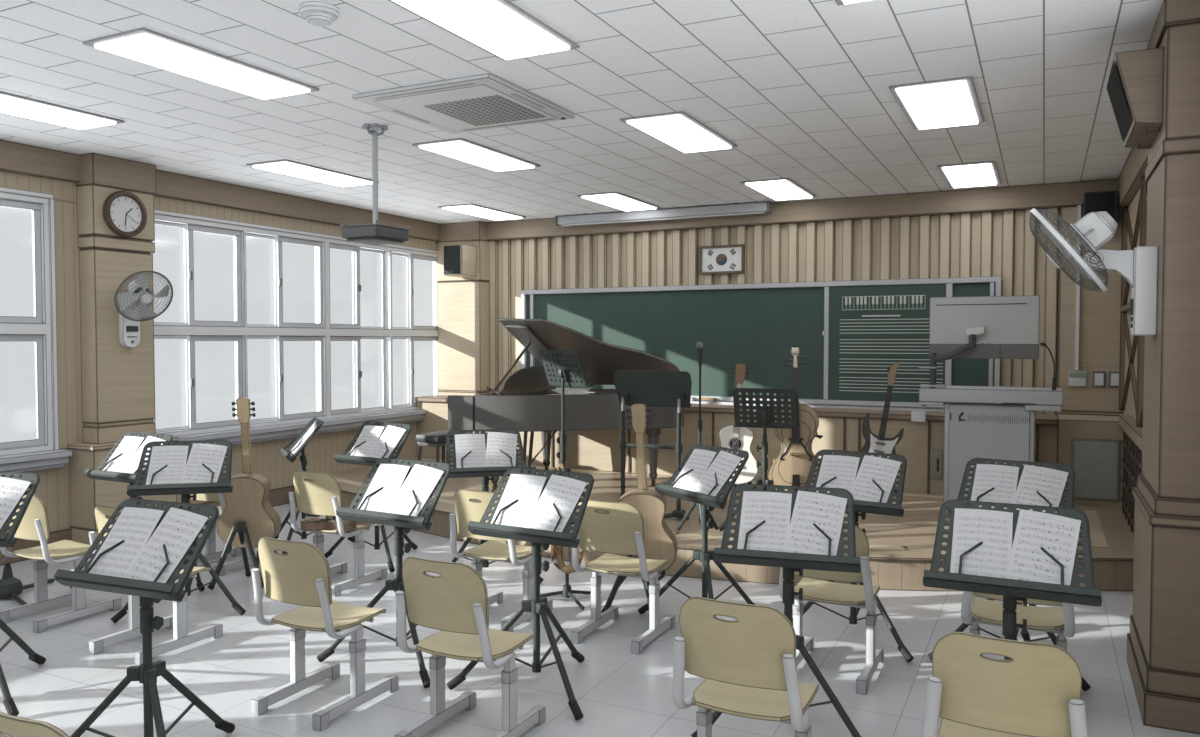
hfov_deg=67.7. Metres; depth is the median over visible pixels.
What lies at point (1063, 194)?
trim
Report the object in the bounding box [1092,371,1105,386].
light switch
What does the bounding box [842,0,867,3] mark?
diffuser
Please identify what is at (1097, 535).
trim
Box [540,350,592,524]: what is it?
music stand
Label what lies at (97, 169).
trim
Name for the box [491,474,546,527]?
sheet music
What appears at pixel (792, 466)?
cello
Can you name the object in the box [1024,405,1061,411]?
tray
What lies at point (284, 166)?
recessed light
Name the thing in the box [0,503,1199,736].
floor
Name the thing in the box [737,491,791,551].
sheet music
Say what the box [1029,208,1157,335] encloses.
wall fan
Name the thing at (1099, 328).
trim
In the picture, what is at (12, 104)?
recessed light
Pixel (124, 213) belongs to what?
wall clock
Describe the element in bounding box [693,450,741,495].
sheet music
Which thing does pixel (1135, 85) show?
wall speaker
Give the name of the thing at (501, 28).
recessed light
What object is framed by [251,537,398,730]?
chair
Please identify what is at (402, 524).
music stand
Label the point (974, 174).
recessed light
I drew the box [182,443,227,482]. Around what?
sheet music
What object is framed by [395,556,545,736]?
chair
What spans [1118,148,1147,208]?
trim
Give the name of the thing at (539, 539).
music stand
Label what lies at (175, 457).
sheet music
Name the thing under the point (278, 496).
baseboard
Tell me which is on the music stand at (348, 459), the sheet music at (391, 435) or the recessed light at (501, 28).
the sheet music at (391, 435)
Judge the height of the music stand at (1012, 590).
1.022 m
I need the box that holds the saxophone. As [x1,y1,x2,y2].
[551,463,583,573]
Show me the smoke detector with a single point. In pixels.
(317, 13)
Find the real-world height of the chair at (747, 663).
0.795 m
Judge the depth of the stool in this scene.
9.29 m
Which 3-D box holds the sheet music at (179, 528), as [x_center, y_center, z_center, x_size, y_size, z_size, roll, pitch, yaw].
[-1.602,0.661,3.297,0.203,0.254,0.218,1,2,34]
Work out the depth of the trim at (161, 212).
8.74 m
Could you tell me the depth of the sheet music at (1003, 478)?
4.59 m
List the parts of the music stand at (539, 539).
leg, knob, knob, leg, leg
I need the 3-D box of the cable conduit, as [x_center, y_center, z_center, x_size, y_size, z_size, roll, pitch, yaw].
[4.394,-0.747,8.218,0.035,1.530,0.035,1,2,26]
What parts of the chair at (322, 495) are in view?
backrest, leg, seat, post, leg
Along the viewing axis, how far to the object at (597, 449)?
9.22 m
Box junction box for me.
[1068,371,1086,386]
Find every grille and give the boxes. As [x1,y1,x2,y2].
[423,95,545,125]
[444,245,459,273]
[1107,60,1131,140]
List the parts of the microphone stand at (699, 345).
leg, leg, leg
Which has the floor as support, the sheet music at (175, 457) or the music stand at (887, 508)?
the music stand at (887, 508)
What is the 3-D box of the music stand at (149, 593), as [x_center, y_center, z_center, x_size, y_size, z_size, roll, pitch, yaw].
[-1.664,1.026,3.450,0.741,1.022,0.646,1,2,21]
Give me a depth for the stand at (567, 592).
5.64 m
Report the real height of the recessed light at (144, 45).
0.026 m
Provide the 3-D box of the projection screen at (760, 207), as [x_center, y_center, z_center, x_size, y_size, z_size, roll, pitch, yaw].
[0.642,-1.706,9.903,2.550,0.130,0.110,1,2,26]
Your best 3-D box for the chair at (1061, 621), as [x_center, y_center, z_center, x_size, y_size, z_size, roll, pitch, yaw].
[1.910,1.125,4.088,0.453,0.795,0.519,1,2,26]
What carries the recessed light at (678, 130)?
in the ceiling
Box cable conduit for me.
[1074,205,1081,369]
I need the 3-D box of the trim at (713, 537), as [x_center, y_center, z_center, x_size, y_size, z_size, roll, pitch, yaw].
[-0.266,1.191,7.441,6.631,0.001,0.842,1,2,30]
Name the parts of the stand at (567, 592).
leg, leg, leg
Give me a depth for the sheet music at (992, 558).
3.35 m
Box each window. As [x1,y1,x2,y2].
[0,192,53,455]
[150,214,437,436]
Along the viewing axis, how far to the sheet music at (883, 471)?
4.84 m
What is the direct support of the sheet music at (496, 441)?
on the music stand at (485, 473)
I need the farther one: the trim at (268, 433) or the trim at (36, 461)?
the trim at (268, 433)
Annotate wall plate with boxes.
[930,449,942,479]
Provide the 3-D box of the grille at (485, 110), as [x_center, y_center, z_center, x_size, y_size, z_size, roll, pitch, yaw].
[-0.705,-1.595,5.549,0.540,0.005,0.560,1,2,26]
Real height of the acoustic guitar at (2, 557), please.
0.924 m
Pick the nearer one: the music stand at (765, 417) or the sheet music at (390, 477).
the sheet music at (390, 477)
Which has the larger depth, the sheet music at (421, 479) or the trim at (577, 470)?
the trim at (577, 470)
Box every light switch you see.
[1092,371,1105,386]
[1109,372,1118,387]
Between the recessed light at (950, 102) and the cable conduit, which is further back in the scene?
the cable conduit
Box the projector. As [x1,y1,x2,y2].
[339,123,410,244]
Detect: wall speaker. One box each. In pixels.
[444,244,475,276]
[1084,190,1117,223]
[1107,47,1163,149]
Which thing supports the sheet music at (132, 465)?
on the music stand at (98, 474)
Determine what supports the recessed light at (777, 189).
in the ceiling
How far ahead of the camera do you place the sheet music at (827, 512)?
3.68 m
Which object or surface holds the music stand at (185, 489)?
on the floor
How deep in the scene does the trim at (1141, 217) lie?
7.13 m
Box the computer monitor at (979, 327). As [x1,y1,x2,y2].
[918,295,1039,408]
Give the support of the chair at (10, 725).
on the floor
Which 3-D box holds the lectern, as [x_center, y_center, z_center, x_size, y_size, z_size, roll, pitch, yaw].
[3.240,0.668,7.627,1.235,1.032,0.970,1,2,26]
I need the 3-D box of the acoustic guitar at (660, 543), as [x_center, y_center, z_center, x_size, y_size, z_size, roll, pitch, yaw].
[0.266,0.722,5.381,0.398,1.026,0.161,0,2,11]
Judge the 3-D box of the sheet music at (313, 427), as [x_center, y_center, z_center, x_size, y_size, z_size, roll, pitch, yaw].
[-2.288,0.546,6.902,0.218,0.254,0.203,0,2,-13]
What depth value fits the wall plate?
8.25 m
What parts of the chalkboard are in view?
panel, staff panel, panel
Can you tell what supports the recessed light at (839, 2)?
in the ceiling
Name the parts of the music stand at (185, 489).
leg, knob, leg, leg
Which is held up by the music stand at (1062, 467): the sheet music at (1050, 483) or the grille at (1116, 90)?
the sheet music at (1050, 483)
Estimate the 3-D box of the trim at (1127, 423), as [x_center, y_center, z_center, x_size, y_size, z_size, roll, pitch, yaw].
[3.888,0.469,6.473,0.075,0.090,2.420,1,2,26]
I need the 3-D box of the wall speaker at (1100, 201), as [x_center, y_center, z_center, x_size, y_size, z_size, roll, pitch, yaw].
[4.495,-1.427,8.032,0.260,0.300,0.220,1,2,26]
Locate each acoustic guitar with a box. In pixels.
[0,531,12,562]
[217,398,280,547]
[616,404,677,572]
[719,363,757,483]
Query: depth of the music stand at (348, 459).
6.64 m
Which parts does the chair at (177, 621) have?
backrest, leg, leg, seat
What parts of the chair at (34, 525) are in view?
backrest, leg, seat, post, leg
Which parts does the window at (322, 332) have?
sash, sash, sash, sash, sash, sash, sash, sash, sash, sash, sash, sash, sash, sash, sash, sash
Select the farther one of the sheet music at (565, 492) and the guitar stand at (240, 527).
the guitar stand at (240, 527)
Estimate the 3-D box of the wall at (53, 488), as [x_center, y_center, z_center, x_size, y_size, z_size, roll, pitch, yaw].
[-4.471,-0.109,6.545,0.150,3.100,11.350,1,2,26]
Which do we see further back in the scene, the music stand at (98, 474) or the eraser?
the eraser
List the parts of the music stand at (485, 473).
leg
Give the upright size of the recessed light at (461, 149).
0.026 m
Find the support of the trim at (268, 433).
attached to the wall at (53, 488)
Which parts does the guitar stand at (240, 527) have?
leg, leg, leg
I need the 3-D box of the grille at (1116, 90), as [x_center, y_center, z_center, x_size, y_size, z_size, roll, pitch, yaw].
[2.437,-1.247,4.201,0.076,0.275,0.500,1,2,26]
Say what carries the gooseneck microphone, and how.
on the lectern
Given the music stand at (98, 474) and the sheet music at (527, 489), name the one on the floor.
the music stand at (98, 474)
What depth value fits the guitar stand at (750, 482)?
7.49 m
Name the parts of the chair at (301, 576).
backrest, leg, seat, post, leg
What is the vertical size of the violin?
0.104 m
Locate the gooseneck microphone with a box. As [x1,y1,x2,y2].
[1040,343,1055,389]
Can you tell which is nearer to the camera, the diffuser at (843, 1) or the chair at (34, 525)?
the diffuser at (843, 1)
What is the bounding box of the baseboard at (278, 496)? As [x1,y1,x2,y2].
[0,485,295,565]
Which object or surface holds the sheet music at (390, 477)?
on the music stand at (402, 524)
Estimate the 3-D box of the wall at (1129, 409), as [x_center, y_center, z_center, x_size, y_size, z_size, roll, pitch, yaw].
[2.372,0.000,3.150,0.150,3.100,11.350,1,2,26]
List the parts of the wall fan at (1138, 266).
motor, arm, control panel, plate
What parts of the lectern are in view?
panel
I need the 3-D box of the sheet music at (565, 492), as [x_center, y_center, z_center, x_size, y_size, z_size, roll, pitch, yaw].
[-0.207,0.634,4.128,0.203,0.254,0.218,2,2,42]
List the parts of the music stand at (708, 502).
leg, leg, knob, knob, leg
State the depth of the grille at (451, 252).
10.71 m
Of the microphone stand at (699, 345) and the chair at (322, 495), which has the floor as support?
the chair at (322, 495)
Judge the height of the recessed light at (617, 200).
0.026 m
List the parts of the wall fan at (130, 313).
plate, control panel, motor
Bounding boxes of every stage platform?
[306,457,1133,560]
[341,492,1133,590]
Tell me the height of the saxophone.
0.704 m
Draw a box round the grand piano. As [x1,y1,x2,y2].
[448,318,683,489]
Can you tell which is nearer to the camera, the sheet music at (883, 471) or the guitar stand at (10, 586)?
the sheet music at (883, 471)
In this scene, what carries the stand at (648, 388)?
on the stage platform at (917, 526)
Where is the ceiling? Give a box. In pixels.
[0,0,1162,223]
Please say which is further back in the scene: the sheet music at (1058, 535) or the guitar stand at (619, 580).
the guitar stand at (619, 580)
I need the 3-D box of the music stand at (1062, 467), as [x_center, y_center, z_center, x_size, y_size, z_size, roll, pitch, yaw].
[2.159,0.989,4.621,0.741,1.022,0.646,1,2,34]
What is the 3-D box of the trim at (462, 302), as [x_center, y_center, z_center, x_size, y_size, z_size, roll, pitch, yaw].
[-1.703,-0.147,11.201,0.670,2.880,0.250,1,2,26]
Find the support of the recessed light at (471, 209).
in the ceiling
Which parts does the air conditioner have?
frame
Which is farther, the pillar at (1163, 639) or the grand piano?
the grand piano
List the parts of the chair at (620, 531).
leg, post, backrest, seat, leg, post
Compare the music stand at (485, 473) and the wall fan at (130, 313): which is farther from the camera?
the wall fan at (130, 313)
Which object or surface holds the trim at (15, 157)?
attached to the wall at (53, 488)
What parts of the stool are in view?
leg, seat frame, leg, leg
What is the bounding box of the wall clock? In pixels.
[103,191,146,236]
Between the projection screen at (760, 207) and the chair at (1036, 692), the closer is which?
the chair at (1036, 692)
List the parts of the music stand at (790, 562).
leg, knob, knob, leg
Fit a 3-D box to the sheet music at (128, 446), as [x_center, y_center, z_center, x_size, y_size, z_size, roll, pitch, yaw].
[-3.179,0.582,5.937,0.205,0.244,0.199,1,2,27]
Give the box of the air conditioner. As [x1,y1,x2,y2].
[353,73,574,132]
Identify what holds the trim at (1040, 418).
attached to the wall at (986, 243)
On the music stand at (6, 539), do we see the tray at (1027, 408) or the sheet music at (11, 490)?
the sheet music at (11, 490)
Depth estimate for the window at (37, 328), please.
6.81 m
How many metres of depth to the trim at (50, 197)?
6.86 m
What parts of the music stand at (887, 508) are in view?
leg, knob, leg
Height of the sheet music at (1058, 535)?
0.254 m
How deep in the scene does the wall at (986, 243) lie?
9.35 m
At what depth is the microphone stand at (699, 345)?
6.54 m
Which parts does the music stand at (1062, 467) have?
leg, leg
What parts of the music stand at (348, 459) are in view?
leg, leg, leg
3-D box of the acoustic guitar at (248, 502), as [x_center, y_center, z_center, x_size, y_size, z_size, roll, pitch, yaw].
[-2.388,0.704,6.060,0.398,1.024,0.178,0,2,0]
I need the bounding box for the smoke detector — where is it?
[299,1,339,26]
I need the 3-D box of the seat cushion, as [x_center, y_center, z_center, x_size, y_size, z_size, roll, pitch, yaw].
[-1.691,0.725,9.486,0.300,0.090,0.500,1,2,26]
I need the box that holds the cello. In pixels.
[768,348,819,491]
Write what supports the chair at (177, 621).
on the floor
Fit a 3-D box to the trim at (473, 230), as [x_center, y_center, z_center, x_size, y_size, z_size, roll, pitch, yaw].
[-1.707,-1.691,11.154,0.660,0.230,0.250,1,2,26]
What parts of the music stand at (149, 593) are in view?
leg, knob, leg, knob, leg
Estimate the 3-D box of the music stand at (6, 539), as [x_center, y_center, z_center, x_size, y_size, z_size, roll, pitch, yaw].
[-2.872,1.002,4.221,0.741,1.022,0.646,0,2,6]
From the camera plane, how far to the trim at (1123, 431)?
6.85 m
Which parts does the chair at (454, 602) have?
leg, backrest, seat, leg, post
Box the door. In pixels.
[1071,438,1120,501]
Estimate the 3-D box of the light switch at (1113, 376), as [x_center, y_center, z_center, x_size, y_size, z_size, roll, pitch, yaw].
[4.677,0.102,8.113,0.105,0.145,0.020,1,2,26]
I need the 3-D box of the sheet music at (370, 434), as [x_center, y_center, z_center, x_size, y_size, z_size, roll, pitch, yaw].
[-1.757,0.558,6.690,0.205,0.244,0.199,1,2,31]
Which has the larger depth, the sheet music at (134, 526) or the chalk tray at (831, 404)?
the chalk tray at (831, 404)
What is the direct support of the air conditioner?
attached to the ceiling
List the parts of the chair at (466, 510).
post, backrest, seat, post, leg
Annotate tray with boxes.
[690,401,943,411]
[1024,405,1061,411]
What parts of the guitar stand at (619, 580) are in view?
leg, leg, support arm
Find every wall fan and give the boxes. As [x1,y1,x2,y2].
[114,270,172,346]
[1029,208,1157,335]
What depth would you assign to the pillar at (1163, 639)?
3.80 m
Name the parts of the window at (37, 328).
sash, sash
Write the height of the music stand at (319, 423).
1.022 m
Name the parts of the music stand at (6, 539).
leg, leg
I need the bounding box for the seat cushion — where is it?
[416,430,461,442]
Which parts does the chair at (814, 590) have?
leg, post, backrest, seat, leg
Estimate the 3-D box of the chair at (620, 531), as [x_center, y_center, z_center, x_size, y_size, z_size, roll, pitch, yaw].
[0.136,1.096,4.990,0.453,0.795,0.519,1,2,26]
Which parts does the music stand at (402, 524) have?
leg, knob, knob, leg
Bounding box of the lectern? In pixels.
[911,386,1062,512]
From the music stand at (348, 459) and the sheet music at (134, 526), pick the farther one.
the music stand at (348, 459)
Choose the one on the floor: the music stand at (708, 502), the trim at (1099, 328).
the music stand at (708, 502)
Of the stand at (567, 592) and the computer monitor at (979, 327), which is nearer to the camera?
the stand at (567, 592)
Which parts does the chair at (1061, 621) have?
post, seat, backrest, post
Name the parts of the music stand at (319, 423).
leg, leg, knob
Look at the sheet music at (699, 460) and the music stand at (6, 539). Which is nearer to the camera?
the music stand at (6, 539)
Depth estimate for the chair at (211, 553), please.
6.47 m
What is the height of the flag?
0.310 m
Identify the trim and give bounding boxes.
[0,139,438,240]
[0,187,58,449]
[0,449,72,472]
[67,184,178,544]
[75,153,155,193]
[154,209,437,253]
[176,410,426,444]
[334,477,943,550]
[413,458,942,498]
[415,395,1057,425]
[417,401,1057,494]
[436,221,489,242]
[437,240,489,394]
[480,413,1038,493]
[487,179,1118,240]
[1057,206,1122,415]
[1057,414,1122,507]
[1084,510,1108,547]
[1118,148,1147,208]
[1118,414,1142,450]
[1119,176,1146,426]
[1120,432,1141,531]
[1122,431,1141,533]
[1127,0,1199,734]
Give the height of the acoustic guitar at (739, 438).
1.006 m
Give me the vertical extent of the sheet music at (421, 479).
0.254 m
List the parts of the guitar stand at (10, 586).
leg, leg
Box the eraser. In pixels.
[701,397,715,400]
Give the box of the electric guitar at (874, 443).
[860,362,903,457]
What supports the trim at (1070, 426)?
attached to the wall at (1129, 409)
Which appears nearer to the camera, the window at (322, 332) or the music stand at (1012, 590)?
the music stand at (1012, 590)
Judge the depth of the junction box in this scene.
8.23 m
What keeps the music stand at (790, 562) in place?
on the floor
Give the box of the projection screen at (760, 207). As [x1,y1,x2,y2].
[555,201,771,225]
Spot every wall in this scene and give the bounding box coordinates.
[0,171,436,537]
[489,207,1060,413]
[1123,189,1139,420]
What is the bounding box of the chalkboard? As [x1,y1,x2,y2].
[521,276,1001,411]
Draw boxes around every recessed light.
[0,91,124,129]
[82,27,318,99]
[246,159,378,186]
[388,0,579,59]
[412,138,540,171]
[438,203,525,219]
[577,192,660,210]
[620,111,736,152]
[740,178,816,200]
[835,0,868,5]
[889,76,983,129]
[937,161,1000,187]
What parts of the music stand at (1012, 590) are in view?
knob, knob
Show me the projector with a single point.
(375, 233)
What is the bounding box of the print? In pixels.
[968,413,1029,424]
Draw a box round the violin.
[300,514,381,532]
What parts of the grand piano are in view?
leg, folded lid, leg, lid, leg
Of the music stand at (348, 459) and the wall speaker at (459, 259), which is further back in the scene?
the wall speaker at (459, 259)
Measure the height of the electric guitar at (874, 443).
0.983 m
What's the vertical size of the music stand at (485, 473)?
1.022 m
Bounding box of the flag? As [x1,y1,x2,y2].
[699,244,744,274]
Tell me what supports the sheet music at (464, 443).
on the music stand at (485, 473)
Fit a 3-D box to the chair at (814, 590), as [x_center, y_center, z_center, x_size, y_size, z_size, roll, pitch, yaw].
[1.166,1.113,4.456,0.453,0.795,0.519,1,2,26]
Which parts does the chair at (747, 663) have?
post, leg, backrest, seat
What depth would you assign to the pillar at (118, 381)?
7.07 m
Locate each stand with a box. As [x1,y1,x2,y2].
[0,472,45,715]
[0,563,54,604]
[54,498,234,736]
[70,432,172,588]
[111,440,245,622]
[207,521,263,589]
[275,417,354,553]
[317,458,450,687]
[324,421,417,572]
[444,429,543,583]
[447,467,593,720]
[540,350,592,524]
[540,563,590,609]
[601,555,664,612]
[607,370,691,519]
[638,444,755,613]
[677,342,717,532]
[691,484,860,736]
[718,388,799,530]
[724,481,751,501]
[792,449,913,661]
[923,499,1101,659]
[928,458,1090,690]
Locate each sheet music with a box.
[0,477,30,528]
[89,507,163,577]
[103,436,143,471]
[121,436,165,473]
[124,507,207,582]
[146,446,188,484]
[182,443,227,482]
[290,422,316,456]
[351,425,383,456]
[358,464,409,512]
[368,425,405,457]
[386,464,443,515]
[455,434,485,467]
[486,432,516,466]
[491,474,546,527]
[525,474,586,531]
[673,449,716,490]
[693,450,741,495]
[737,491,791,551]
[786,491,846,555]
[816,455,859,498]
[851,455,900,502]
[950,508,1012,578]
[971,464,1018,508]
[1008,509,1080,584]
[1013,465,1067,512]
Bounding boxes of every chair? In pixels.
[0,494,121,632]
[0,711,69,736]
[88,505,222,664]
[190,476,256,575]
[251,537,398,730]
[289,471,386,596]
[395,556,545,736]
[449,489,552,631]
[571,500,674,654]
[672,597,818,736]
[779,523,883,694]
[922,632,1087,736]
[961,591,1074,650]
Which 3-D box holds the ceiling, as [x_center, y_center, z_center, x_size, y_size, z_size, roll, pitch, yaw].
[-1.083,-1.651,4.730,7.890,0.100,11.600,1,2,26]
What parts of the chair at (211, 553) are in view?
backrest, seat, leg, leg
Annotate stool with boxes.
[416,430,461,465]
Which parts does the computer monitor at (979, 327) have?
arm post, swing arm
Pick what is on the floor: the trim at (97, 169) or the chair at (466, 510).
the chair at (466, 510)

